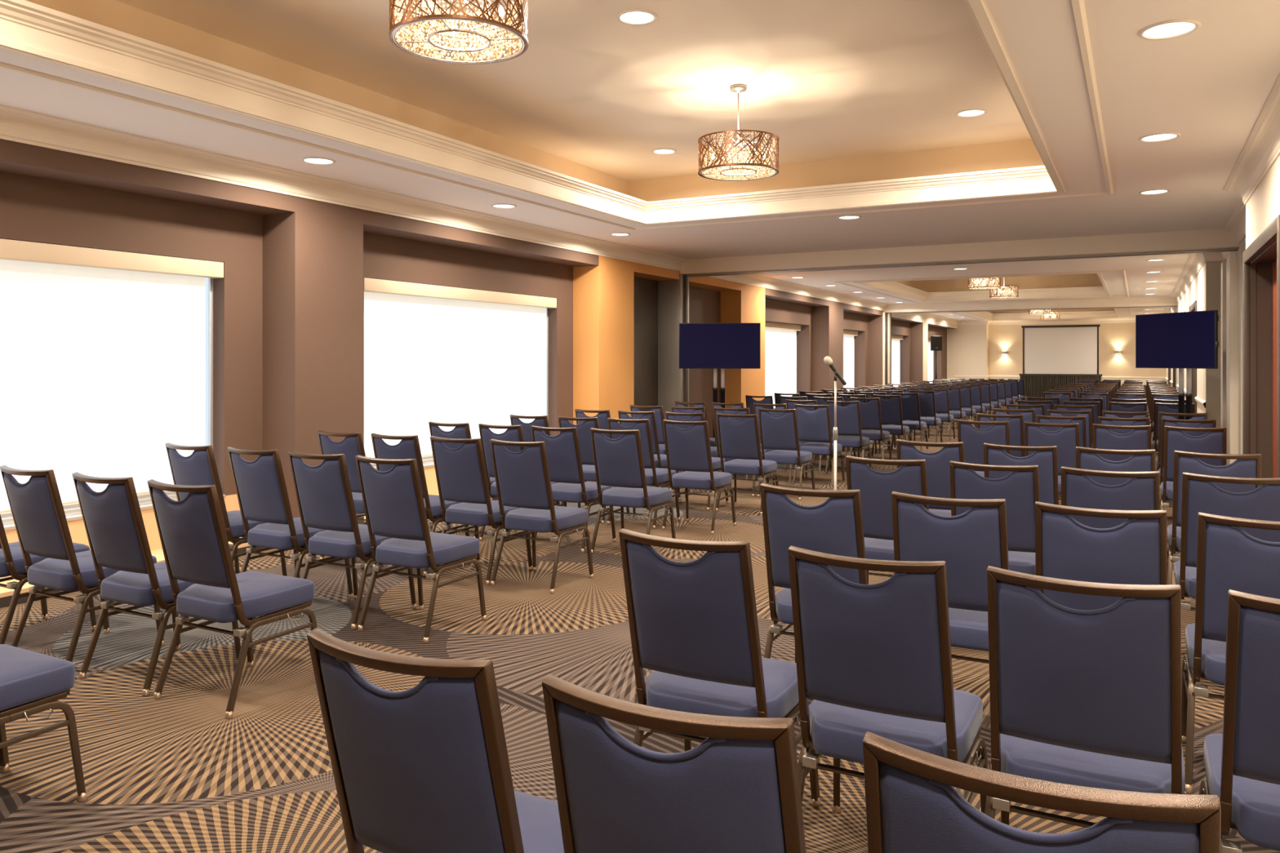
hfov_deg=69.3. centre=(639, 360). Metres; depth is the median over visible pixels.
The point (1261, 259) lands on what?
door
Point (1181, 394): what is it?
display stand
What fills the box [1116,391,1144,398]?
banquet chair
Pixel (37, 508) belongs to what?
banquet chair
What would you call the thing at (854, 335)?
window
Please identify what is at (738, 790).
banquet chair
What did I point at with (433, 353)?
roller blind
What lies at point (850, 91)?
ceiling
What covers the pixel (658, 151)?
recessed light
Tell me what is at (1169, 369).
door
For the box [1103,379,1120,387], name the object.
banquet chair
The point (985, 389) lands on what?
banquet chair
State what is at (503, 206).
recessed light
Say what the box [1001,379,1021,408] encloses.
banquet chair
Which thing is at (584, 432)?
banquet chair
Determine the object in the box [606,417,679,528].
banquet chair
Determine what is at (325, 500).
banquet chair
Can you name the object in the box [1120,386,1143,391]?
banquet chair
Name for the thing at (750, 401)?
banquet chair
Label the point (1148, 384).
banquet chair
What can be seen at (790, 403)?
banquet chair
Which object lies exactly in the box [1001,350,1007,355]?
wall sconce
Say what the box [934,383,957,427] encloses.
banquet chair
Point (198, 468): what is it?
banquet chair
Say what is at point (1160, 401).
banquet chair
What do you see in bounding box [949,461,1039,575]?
banquet chair
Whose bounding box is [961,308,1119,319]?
trim
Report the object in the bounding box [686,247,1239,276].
trim
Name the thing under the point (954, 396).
banquet chair
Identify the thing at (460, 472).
banquet chair
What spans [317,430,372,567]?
banquet chair
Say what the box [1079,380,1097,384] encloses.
banquet chair
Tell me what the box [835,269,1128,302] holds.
trim
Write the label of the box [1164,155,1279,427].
wall
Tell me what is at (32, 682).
banquet chair
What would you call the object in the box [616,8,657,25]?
recessed light
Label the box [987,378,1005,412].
banquet chair
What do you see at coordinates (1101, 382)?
banquet chair
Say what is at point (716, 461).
banquet chair
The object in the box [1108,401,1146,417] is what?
banquet chair
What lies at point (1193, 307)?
door
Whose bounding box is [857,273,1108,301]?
trim
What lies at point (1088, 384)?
banquet chair
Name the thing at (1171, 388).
banquet chair
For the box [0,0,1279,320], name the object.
ceiling
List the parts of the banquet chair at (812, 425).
leg, backrest, frame, seat, leg, leg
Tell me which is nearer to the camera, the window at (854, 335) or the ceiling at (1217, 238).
the ceiling at (1217, 238)
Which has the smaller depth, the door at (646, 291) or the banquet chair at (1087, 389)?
the door at (646, 291)
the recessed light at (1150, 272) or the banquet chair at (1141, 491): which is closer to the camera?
the banquet chair at (1141, 491)
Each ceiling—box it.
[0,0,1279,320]
[26,0,1044,201]
[680,228,1239,274]
[884,296,1177,312]
[896,273,1102,292]
[986,308,1115,313]
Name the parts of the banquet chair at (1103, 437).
frame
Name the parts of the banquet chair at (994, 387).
backrest, seat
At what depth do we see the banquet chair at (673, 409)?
10.05 m
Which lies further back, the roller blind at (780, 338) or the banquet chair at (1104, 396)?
the roller blind at (780, 338)
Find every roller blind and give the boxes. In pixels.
[0,238,223,513]
[364,277,556,463]
[764,321,800,408]
[843,329,857,391]
[891,334,902,386]
[928,338,933,382]
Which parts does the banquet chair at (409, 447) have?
backrest, frame, leg, seat, leg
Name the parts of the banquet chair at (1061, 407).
frame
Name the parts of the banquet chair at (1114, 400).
frame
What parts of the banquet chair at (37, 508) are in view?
leg, backrest, frame, leg, seat, seat frame, leg, leg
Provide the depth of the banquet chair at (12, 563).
4.60 m
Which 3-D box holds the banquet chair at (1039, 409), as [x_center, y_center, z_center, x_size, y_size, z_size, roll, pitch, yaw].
[4.495,0.953,10.746,0.478,0.917,0.579,0,0,28]
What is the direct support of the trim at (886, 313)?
attached to the wall at (288, 301)
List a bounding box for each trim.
[0,0,1057,223]
[0,0,1113,231]
[0,104,688,271]
[657,273,684,419]
[684,274,688,407]
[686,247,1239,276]
[688,275,688,407]
[706,274,888,311]
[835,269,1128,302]
[853,271,1111,302]
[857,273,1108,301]
[882,312,884,388]
[884,312,887,386]
[887,305,1177,313]
[887,313,890,383]
[898,312,991,325]
[951,307,1132,320]
[954,375,1164,379]
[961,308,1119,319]
[964,309,1118,319]
[988,306,1174,324]
[988,377,1164,395]
[1169,251,1231,303]
[1194,396,1205,408]
[1221,261,1226,427]
[1223,74,1279,243]
[1226,253,1238,465]
[1226,260,1226,465]
[1238,245,1245,454]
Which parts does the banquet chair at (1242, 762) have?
leg, seat, frame, backrest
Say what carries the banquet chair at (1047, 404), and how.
on the floor
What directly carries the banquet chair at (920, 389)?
on the floor
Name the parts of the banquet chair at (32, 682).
leg, leg, seat frame, seat, leg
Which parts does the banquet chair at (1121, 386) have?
frame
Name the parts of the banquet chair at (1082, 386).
frame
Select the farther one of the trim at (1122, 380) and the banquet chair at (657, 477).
the trim at (1122, 380)
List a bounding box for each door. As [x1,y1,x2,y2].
[634,277,657,411]
[1168,368,1170,385]
[1173,368,1176,389]
[1188,300,1196,413]
[1242,214,1279,478]
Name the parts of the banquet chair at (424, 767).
backrest, seat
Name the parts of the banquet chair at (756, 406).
backrest, frame, seat, leg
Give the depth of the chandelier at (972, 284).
17.45 m
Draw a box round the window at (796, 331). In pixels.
[773,330,796,408]
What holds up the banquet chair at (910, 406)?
on the floor
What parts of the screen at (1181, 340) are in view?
knob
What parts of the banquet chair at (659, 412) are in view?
backrest, frame, seat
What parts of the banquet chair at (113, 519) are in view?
leg, backrest, frame, seat, leg, seat frame, leg, leg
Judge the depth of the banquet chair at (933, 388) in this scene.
20.65 m
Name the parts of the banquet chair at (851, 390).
backrest, frame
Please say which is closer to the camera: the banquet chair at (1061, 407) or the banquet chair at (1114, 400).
the banquet chair at (1061, 407)
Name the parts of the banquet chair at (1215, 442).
leg, seat, backrest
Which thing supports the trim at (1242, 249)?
attached to the wall at (1263, 206)
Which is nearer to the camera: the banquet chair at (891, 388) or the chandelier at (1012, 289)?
the banquet chair at (891, 388)
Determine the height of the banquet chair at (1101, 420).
0.936 m
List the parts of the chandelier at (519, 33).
bulb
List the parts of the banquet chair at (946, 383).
frame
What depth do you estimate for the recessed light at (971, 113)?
7.53 m
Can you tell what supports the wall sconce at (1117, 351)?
attached to the wall at (1113, 337)
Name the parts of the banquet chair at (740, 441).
leg, leg, backrest, frame, seat, leg, seat frame, leg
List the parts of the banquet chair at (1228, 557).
leg, leg, seat frame, seat, frame, backrest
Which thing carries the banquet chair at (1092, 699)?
on the floor
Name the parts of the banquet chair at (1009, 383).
backrest, seat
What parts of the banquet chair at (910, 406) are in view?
leg, backrest, frame, seat, leg, leg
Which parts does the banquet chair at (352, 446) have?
backrest, frame, seat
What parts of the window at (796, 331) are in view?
frame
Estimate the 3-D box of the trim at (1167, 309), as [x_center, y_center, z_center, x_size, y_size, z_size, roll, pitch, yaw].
[12.408,-1.364,27.278,5.550,0.166,11.000,0,0,28]
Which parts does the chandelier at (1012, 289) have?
lamp shade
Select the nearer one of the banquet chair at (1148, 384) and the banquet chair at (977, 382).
the banquet chair at (1148, 384)
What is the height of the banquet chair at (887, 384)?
0.917 m
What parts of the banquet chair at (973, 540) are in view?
backrest, frame, seat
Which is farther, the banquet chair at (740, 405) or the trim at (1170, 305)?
the trim at (1170, 305)
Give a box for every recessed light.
[300,156,335,164]
[490,203,516,208]
[609,232,630,235]
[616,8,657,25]
[651,148,676,155]
[791,276,804,278]
[836,215,861,219]
[952,267,968,270]
[955,108,986,117]
[1137,18,1200,39]
[1137,132,1180,142]
[1138,188,1170,195]
[1145,271,1162,273]
[1145,280,1159,282]
[1146,258,1164,261]
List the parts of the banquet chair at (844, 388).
frame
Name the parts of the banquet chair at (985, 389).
backrest, frame, seat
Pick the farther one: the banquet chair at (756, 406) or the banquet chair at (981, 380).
the banquet chair at (981, 380)
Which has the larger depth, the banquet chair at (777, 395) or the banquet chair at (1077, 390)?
the banquet chair at (1077, 390)
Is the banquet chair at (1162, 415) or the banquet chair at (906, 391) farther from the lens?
the banquet chair at (906, 391)
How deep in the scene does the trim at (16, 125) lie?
6.96 m
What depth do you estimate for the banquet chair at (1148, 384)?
19.86 m
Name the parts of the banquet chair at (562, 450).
backrest, frame, seat, seat frame, leg, leg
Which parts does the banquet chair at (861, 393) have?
backrest, frame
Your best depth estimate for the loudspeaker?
26.89 m
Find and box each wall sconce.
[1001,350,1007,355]
[1115,349,1120,354]
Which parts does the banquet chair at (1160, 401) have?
backrest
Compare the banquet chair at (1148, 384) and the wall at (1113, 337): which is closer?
the banquet chair at (1148, 384)
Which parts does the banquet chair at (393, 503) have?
leg, backrest, frame, leg, seat, leg, seat frame, leg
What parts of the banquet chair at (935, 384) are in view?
frame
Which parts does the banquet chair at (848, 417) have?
leg, backrest, frame, seat, leg, leg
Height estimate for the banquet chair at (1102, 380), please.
0.917 m
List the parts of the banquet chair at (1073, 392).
backrest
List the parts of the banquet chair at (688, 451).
leg, leg, backrest, frame, seat, leg, seat frame, leg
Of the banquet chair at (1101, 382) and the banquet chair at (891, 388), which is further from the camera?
the banquet chair at (1101, 382)
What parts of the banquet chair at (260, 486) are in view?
leg, backrest, frame, seat, leg, leg, leg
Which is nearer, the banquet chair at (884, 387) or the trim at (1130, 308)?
the banquet chair at (884, 387)
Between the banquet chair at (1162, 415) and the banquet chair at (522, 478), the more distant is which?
the banquet chair at (1162, 415)
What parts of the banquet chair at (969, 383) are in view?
frame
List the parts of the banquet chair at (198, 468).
backrest, frame, leg, seat frame, leg, seat, leg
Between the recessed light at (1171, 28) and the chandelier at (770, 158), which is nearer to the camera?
the recessed light at (1171, 28)
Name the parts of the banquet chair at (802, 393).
backrest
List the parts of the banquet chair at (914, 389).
backrest, frame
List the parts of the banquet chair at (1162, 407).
seat, backrest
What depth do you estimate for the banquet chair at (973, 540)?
3.41 m
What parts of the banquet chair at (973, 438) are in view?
seat, frame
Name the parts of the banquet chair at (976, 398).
backrest, frame, seat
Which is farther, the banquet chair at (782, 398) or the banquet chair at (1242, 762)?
the banquet chair at (782, 398)
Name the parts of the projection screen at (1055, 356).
frame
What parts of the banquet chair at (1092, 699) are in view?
leg, leg, backrest, seat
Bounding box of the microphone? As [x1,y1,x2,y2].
[823,355,846,385]
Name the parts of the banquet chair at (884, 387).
frame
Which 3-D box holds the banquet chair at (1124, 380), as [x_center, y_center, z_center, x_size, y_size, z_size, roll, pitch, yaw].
[12.341,0.953,23.159,0.478,0.917,0.579,0,0,28]
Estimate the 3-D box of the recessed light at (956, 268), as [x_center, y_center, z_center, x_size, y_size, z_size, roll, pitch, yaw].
[5.035,-1.442,14.553,0.240,0.010,0.240,0,0,28]
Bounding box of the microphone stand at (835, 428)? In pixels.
[832,371,837,490]
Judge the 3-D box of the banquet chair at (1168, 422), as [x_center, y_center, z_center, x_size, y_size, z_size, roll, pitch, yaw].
[4.791,0.962,8.110,0.482,0.936,0.581,0,0,29]
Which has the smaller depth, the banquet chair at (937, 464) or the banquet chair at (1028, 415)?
the banquet chair at (937, 464)
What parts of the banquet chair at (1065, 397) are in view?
frame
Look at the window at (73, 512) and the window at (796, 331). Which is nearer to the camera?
the window at (73, 512)
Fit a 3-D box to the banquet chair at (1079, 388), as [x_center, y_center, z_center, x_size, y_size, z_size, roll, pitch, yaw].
[8.298,0.953,17.804,0.478,0.917,0.579,0,0,28]
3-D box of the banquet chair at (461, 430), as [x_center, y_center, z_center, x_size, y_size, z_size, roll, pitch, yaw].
[-1.422,0.962,7.666,0.482,0.936,0.581,0,0,29]
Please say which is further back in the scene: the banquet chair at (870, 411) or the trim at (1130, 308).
the trim at (1130, 308)
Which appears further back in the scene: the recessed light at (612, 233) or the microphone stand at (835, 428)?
the recessed light at (612, 233)
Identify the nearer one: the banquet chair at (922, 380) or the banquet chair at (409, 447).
the banquet chair at (409, 447)
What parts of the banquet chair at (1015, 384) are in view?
frame, backrest, seat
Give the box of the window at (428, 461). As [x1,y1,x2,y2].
[370,307,548,469]
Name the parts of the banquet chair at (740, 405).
backrest, frame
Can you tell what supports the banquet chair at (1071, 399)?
on the floor
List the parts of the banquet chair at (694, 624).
leg, leg, backrest, frame, seat, seat frame, leg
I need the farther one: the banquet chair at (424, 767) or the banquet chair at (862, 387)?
the banquet chair at (862, 387)
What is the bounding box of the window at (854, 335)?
[853,335,854,387]
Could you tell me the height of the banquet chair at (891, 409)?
0.917 m
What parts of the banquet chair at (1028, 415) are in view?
frame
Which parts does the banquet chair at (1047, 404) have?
frame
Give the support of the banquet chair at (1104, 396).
on the floor
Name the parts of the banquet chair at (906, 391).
frame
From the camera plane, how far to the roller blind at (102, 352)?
6.32 m
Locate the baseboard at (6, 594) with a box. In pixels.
[0,496,497,608]
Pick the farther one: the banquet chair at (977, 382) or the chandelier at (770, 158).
the banquet chair at (977, 382)
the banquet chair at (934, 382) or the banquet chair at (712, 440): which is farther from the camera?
the banquet chair at (934, 382)
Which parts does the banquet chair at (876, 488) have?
seat, backrest, frame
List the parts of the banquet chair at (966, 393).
backrest, frame, seat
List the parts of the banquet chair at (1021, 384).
backrest, seat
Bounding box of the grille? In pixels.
[823,355,832,365]
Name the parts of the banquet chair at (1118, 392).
backrest, frame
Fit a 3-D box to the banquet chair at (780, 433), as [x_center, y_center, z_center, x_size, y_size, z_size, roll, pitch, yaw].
[1.531,0.962,9.777,0.482,0.936,0.581,0,0,28]
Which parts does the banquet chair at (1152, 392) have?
backrest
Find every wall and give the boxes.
[0,138,988,578]
[988,322,1164,376]
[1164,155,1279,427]
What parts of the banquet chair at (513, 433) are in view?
leg, backrest, frame, seat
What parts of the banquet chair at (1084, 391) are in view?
backrest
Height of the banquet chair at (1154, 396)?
0.917 m
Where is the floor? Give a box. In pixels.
[0,402,1279,852]
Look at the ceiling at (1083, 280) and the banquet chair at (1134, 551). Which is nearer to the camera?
the banquet chair at (1134, 551)
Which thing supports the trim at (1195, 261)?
attached to the wall at (1263, 206)
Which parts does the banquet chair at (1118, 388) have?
frame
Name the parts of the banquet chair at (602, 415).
backrest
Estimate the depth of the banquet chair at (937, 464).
5.71 m
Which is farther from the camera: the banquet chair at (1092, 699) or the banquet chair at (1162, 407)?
the banquet chair at (1162, 407)
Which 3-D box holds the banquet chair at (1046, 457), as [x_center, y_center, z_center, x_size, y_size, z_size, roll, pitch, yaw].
[2.356,0.962,5.682,0.482,0.936,0.581,0,0,28]
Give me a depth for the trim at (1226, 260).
10.76 m
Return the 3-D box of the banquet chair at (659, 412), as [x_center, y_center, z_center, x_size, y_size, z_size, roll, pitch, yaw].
[0.181,0.962,10.505,0.482,0.936,0.581,0,0,28]
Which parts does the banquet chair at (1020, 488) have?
backrest, frame, seat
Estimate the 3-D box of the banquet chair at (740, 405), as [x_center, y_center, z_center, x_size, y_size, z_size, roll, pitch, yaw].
[1.155,0.953,11.206,0.478,0.917,0.579,0,0,29]
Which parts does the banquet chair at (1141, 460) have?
frame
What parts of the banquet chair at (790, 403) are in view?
backrest, frame, seat, leg, leg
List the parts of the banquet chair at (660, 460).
backrest, frame, seat, leg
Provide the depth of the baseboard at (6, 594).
5.58 m
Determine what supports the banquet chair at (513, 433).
on the floor
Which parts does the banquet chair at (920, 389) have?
frame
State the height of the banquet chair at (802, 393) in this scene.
0.917 m
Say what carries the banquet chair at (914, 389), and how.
on the floor
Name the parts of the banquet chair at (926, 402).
backrest, frame, seat, leg, leg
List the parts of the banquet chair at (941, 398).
backrest, frame, seat, leg, leg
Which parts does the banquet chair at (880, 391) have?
backrest, frame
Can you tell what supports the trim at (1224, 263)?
attached to the wall at (1263, 206)
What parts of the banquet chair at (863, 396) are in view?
backrest, frame, leg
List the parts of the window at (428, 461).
sill, frame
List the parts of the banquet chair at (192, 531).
leg, backrest, frame, seat, leg, leg, seat frame, leg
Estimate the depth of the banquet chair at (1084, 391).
15.34 m
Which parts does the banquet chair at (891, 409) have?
leg, leg, backrest, frame, seat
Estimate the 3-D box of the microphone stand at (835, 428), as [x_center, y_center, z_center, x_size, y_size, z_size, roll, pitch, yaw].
[1.308,0.747,6.202,0.256,1.366,0.256,0,0,5]
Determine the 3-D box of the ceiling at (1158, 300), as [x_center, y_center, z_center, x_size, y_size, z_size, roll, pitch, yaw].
[9.366,-1.355,22.443,7.800,0.225,0.400,0,0,28]
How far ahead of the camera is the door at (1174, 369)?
21.57 m
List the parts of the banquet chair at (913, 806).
backrest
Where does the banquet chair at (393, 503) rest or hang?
on the floor
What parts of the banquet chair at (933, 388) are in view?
frame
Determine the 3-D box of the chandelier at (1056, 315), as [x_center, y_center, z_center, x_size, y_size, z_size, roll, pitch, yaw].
[13.562,-1.696,30.632,0.592,0.638,0.592,0,0,39]
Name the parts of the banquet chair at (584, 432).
backrest, frame, seat, leg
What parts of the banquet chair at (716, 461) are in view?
backrest, frame, leg, seat, leg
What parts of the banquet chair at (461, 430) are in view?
backrest, frame, seat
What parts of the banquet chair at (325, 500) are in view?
leg, backrest, frame, seat, leg, leg, leg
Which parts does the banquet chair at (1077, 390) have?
backrest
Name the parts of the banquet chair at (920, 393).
frame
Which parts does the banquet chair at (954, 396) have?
backrest, frame, seat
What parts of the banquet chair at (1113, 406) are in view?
frame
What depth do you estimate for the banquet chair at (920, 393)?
17.53 m
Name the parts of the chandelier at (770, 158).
stem, lamp shade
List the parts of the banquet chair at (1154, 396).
backrest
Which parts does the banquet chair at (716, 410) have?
backrest, frame, seat, leg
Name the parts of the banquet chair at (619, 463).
leg, backrest, frame, leg, seat, leg, seat frame, leg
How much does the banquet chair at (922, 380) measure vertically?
0.917 m
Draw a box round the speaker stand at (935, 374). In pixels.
[934,351,937,380]
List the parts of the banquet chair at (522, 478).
leg, backrest, frame, leg, seat, leg, seat frame, leg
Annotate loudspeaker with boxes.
[930,335,942,351]
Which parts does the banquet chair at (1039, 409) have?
frame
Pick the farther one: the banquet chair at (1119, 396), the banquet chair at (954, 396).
the banquet chair at (954, 396)
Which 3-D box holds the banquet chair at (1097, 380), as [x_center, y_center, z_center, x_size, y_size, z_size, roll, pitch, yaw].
[11.967,0.953,24.615,0.478,0.917,0.579,0,0,28]
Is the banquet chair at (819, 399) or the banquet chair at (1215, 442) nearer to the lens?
the banquet chair at (1215, 442)
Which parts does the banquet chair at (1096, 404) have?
frame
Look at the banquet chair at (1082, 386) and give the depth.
18.50 m
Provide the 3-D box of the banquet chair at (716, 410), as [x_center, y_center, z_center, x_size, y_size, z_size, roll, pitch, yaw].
[1.080,0.962,10.021,0.482,0.936,0.581,0,0,28]
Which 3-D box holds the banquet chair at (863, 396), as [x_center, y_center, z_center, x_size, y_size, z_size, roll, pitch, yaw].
[3.250,0.953,13.895,0.478,0.917,0.579,0,0,29]
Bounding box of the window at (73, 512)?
[0,277,225,530]
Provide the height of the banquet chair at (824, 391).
0.917 m
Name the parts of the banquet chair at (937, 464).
backrest, frame, seat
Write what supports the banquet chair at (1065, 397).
on the floor
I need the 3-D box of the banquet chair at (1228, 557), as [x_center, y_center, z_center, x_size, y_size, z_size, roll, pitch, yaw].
[2.107,0.962,3.132,0.482,0.936,0.581,0,0,28]
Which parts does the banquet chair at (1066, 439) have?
backrest, frame, seat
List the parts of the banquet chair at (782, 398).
backrest, frame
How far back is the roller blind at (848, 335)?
23.17 m
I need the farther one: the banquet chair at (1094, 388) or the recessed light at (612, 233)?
the banquet chair at (1094, 388)
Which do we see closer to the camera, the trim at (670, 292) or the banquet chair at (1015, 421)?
the banquet chair at (1015, 421)
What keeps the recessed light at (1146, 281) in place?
in the ceiling at (1211, 85)
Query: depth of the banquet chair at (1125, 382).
21.95 m
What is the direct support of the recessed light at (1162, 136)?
in the ceiling at (1211, 85)
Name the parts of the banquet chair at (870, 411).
backrest, frame, seat, leg, leg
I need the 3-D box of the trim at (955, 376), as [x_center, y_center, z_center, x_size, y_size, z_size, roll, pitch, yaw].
[14.426,0.580,32.194,6.660,0.100,0.430,0,0,28]
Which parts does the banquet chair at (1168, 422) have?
backrest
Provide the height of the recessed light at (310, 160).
0.010 m
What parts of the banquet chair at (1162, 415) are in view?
seat, backrest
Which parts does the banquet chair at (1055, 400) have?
frame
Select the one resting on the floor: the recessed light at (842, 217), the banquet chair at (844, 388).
the banquet chair at (844, 388)
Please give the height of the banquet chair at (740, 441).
0.936 m
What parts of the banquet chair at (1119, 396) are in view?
frame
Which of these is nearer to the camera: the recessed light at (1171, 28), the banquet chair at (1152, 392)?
the recessed light at (1171, 28)
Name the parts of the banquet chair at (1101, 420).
frame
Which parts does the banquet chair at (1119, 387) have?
frame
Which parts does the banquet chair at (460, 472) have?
leg, backrest, frame, leg, seat, leg, leg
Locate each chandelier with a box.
[388,0,528,64]
[697,84,778,181]
[967,276,1000,288]
[989,276,1018,297]
[1028,310,1049,314]
[1040,310,1059,319]
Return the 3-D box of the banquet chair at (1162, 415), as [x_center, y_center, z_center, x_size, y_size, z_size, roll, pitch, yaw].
[5.311,0.953,9.080,0.478,0.917,0.579,0,0,28]
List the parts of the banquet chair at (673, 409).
backrest, frame, seat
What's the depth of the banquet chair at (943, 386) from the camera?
18.47 m
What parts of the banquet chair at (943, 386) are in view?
frame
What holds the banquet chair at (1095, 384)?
on the floor
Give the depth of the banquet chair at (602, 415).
9.35 m
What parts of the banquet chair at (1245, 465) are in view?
leg, seat, backrest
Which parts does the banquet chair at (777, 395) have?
backrest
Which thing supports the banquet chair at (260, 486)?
on the floor
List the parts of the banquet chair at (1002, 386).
backrest, frame, seat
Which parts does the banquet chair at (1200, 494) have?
seat, backrest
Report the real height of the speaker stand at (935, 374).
1.712 m
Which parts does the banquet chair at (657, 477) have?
leg, backrest, frame, seat frame, seat, leg, leg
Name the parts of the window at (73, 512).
sill, frame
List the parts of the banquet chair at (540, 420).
backrest, frame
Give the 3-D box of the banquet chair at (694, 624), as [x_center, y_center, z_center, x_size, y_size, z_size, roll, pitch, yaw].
[0.235,0.962,2.840,0.482,0.936,0.581,0,0,28]
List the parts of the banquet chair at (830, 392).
backrest, frame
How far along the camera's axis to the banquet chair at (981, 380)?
24.30 m
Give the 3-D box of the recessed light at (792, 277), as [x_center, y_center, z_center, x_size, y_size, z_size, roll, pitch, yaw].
[2.737,-1.442,16.086,0.240,0.010,0.240,0,0,28]
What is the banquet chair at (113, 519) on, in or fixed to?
on the floor
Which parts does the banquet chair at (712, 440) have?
backrest, seat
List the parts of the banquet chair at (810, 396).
backrest, frame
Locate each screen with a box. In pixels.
[679,323,759,368]
[1019,324,1102,403]
[1135,310,1218,368]
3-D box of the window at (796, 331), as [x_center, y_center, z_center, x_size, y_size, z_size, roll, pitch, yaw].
[2.684,0.146,18.273,0.312,1.802,3.320,0,0,28]
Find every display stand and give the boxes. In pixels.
[712,368,726,462]
[1177,368,1192,419]
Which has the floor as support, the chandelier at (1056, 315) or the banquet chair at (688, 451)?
the banquet chair at (688, 451)
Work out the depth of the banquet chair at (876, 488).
4.75 m
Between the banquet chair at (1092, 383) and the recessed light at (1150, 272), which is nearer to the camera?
the recessed light at (1150, 272)
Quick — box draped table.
[1143,384,1146,398]
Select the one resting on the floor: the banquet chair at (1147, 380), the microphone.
the banquet chair at (1147, 380)
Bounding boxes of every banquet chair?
[0,464,164,662]
[0,515,96,644]
[0,644,87,802]
[71,471,240,696]
[146,479,317,719]
[164,442,287,576]
[226,446,353,598]
[288,450,416,629]
[306,628,564,852]
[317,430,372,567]
[355,454,486,643]
[370,432,469,575]
[428,421,511,537]
[430,435,533,585]
[478,423,559,546]
[489,439,593,594]
[510,413,581,507]
[530,425,616,552]
[542,674,805,852]
[558,415,630,524]
[574,408,610,465]
[590,427,675,553]
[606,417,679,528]
[617,409,680,500]
[618,528,820,807]
[630,404,684,488]
[662,419,736,534]
[665,411,728,510]
[671,405,719,493]
[675,400,715,446]
[711,401,748,479]
[712,406,768,497]
[715,413,778,515]
[745,395,773,414]
[751,403,804,483]
[756,408,814,500]
[760,483,867,662]
[774,392,799,407]
[779,395,819,458]
[784,399,831,472]
[787,546,987,813]
[792,404,844,485]
[799,391,823,396]
[805,393,844,452]
[813,396,856,463]
[821,388,844,396]
[825,400,871,473]
[828,391,857,448]
[838,394,877,456]
[840,387,862,394]
[845,455,928,584]
[848,397,892,466]
[849,389,881,441]
[857,386,879,391]
[859,391,896,450]
[862,731,1221,852]
[867,387,897,437]
[871,394,910,456]
[873,384,893,390]
[877,390,911,443]
[883,386,912,432]
[887,383,906,390]
[891,392,928,451]
[891,491,1008,663]
[893,439,964,574]
[895,387,926,439]
[897,385,918,392]
[900,382,919,388]
[909,390,942,442]
[910,386,939,435]
[911,381,929,386]
[911,383,933,426]
[922,380,939,386]
[923,382,947,423]
[923,385,950,431]
[923,388,955,440]
[933,382,951,387]
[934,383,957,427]
[937,386,966,435]
[943,380,960,386]
[945,382,969,423]
[948,385,977,431]
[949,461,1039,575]
[955,382,976,420]
[957,419,1010,476]
[960,384,985,420]
[965,381,986,417]
[969,382,994,421]
[973,380,992,413]
[977,413,1024,457]
[979,382,1001,413]
[980,379,997,413]
[983,443,1058,505]
[984,565,1186,827]
[986,381,1008,417]
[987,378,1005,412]
[993,408,1035,439]
[995,380,1014,404]
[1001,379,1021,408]
[1006,404,1044,422]
[1008,378,1026,400]
[1017,400,1053,415]
[1024,421,1079,500]
[1027,396,1059,409]
[1035,501,1167,610]
[1036,414,1086,447]
[1043,391,1071,404]
[1047,408,1092,448]
[1048,390,1075,398]
[1054,387,1079,400]
[1054,404,1094,433]
[1059,386,1082,392]
[1061,466,1159,528]
[1062,400,1100,423]
[1063,385,1085,392]
[1066,383,1088,390]
[1069,397,1102,416]
[1071,382,1090,388]
[1075,446,1155,485]
[1076,381,1094,386]
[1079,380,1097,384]
[1079,392,1108,410]
[1081,379,1098,382]
[1083,390,1110,401]
[1086,388,1111,401]
[1089,386,1113,398]
[1092,385,1115,398]
[1092,423,1151,461]
[1094,384,1115,392]
[1096,382,1117,392]
[1097,416,1149,434]
[1100,381,1119,391]
[1102,380,1119,386]
[1102,410,1148,425]
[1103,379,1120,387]
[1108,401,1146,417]
[1111,398,1146,408]
[1115,392,1145,402]
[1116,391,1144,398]
[1118,388,1144,395]
[1119,386,1143,393]
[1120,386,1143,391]
[1121,384,1143,386]
[1122,383,1143,385]
[1124,380,1142,383]
[1124,381,1142,383]
[1145,379,1164,399]
[1146,380,1165,401]
[1146,381,1166,405]
[1146,383,1169,411]
[1146,384,1171,410]
[1147,386,1173,413]
[1148,387,1174,416]
[1148,389,1177,419]
[1149,391,1178,425]
[1150,393,1177,437]
[1151,399,1186,449]
[1152,402,1195,455]
[1155,411,1207,471]
[1158,417,1216,495]
[1160,425,1226,510]
[1167,450,1261,585]
[1173,472,1279,610]
[1181,512,1279,794]
[1199,589,1279,852]
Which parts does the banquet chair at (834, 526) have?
leg, seat, backrest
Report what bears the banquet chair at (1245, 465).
on the floor
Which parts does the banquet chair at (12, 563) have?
frame, leg, leg, seat, leg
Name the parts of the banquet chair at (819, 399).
backrest, frame, leg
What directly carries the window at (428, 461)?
in the wall at (288, 301)
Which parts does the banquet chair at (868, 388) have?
backrest, frame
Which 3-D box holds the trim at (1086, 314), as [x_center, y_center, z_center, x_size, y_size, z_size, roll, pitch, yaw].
[12.661,-1.552,28.960,4.900,0.221,7.320,0,0,28]
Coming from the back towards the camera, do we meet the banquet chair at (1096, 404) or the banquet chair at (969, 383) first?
the banquet chair at (969, 383)
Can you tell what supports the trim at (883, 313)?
attached to the wall at (288, 301)
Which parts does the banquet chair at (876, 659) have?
leg, leg, backrest, frame, seat, leg, seat frame, leg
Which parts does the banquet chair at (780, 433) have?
leg, backrest, frame, seat, seat frame, leg, leg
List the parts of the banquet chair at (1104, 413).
frame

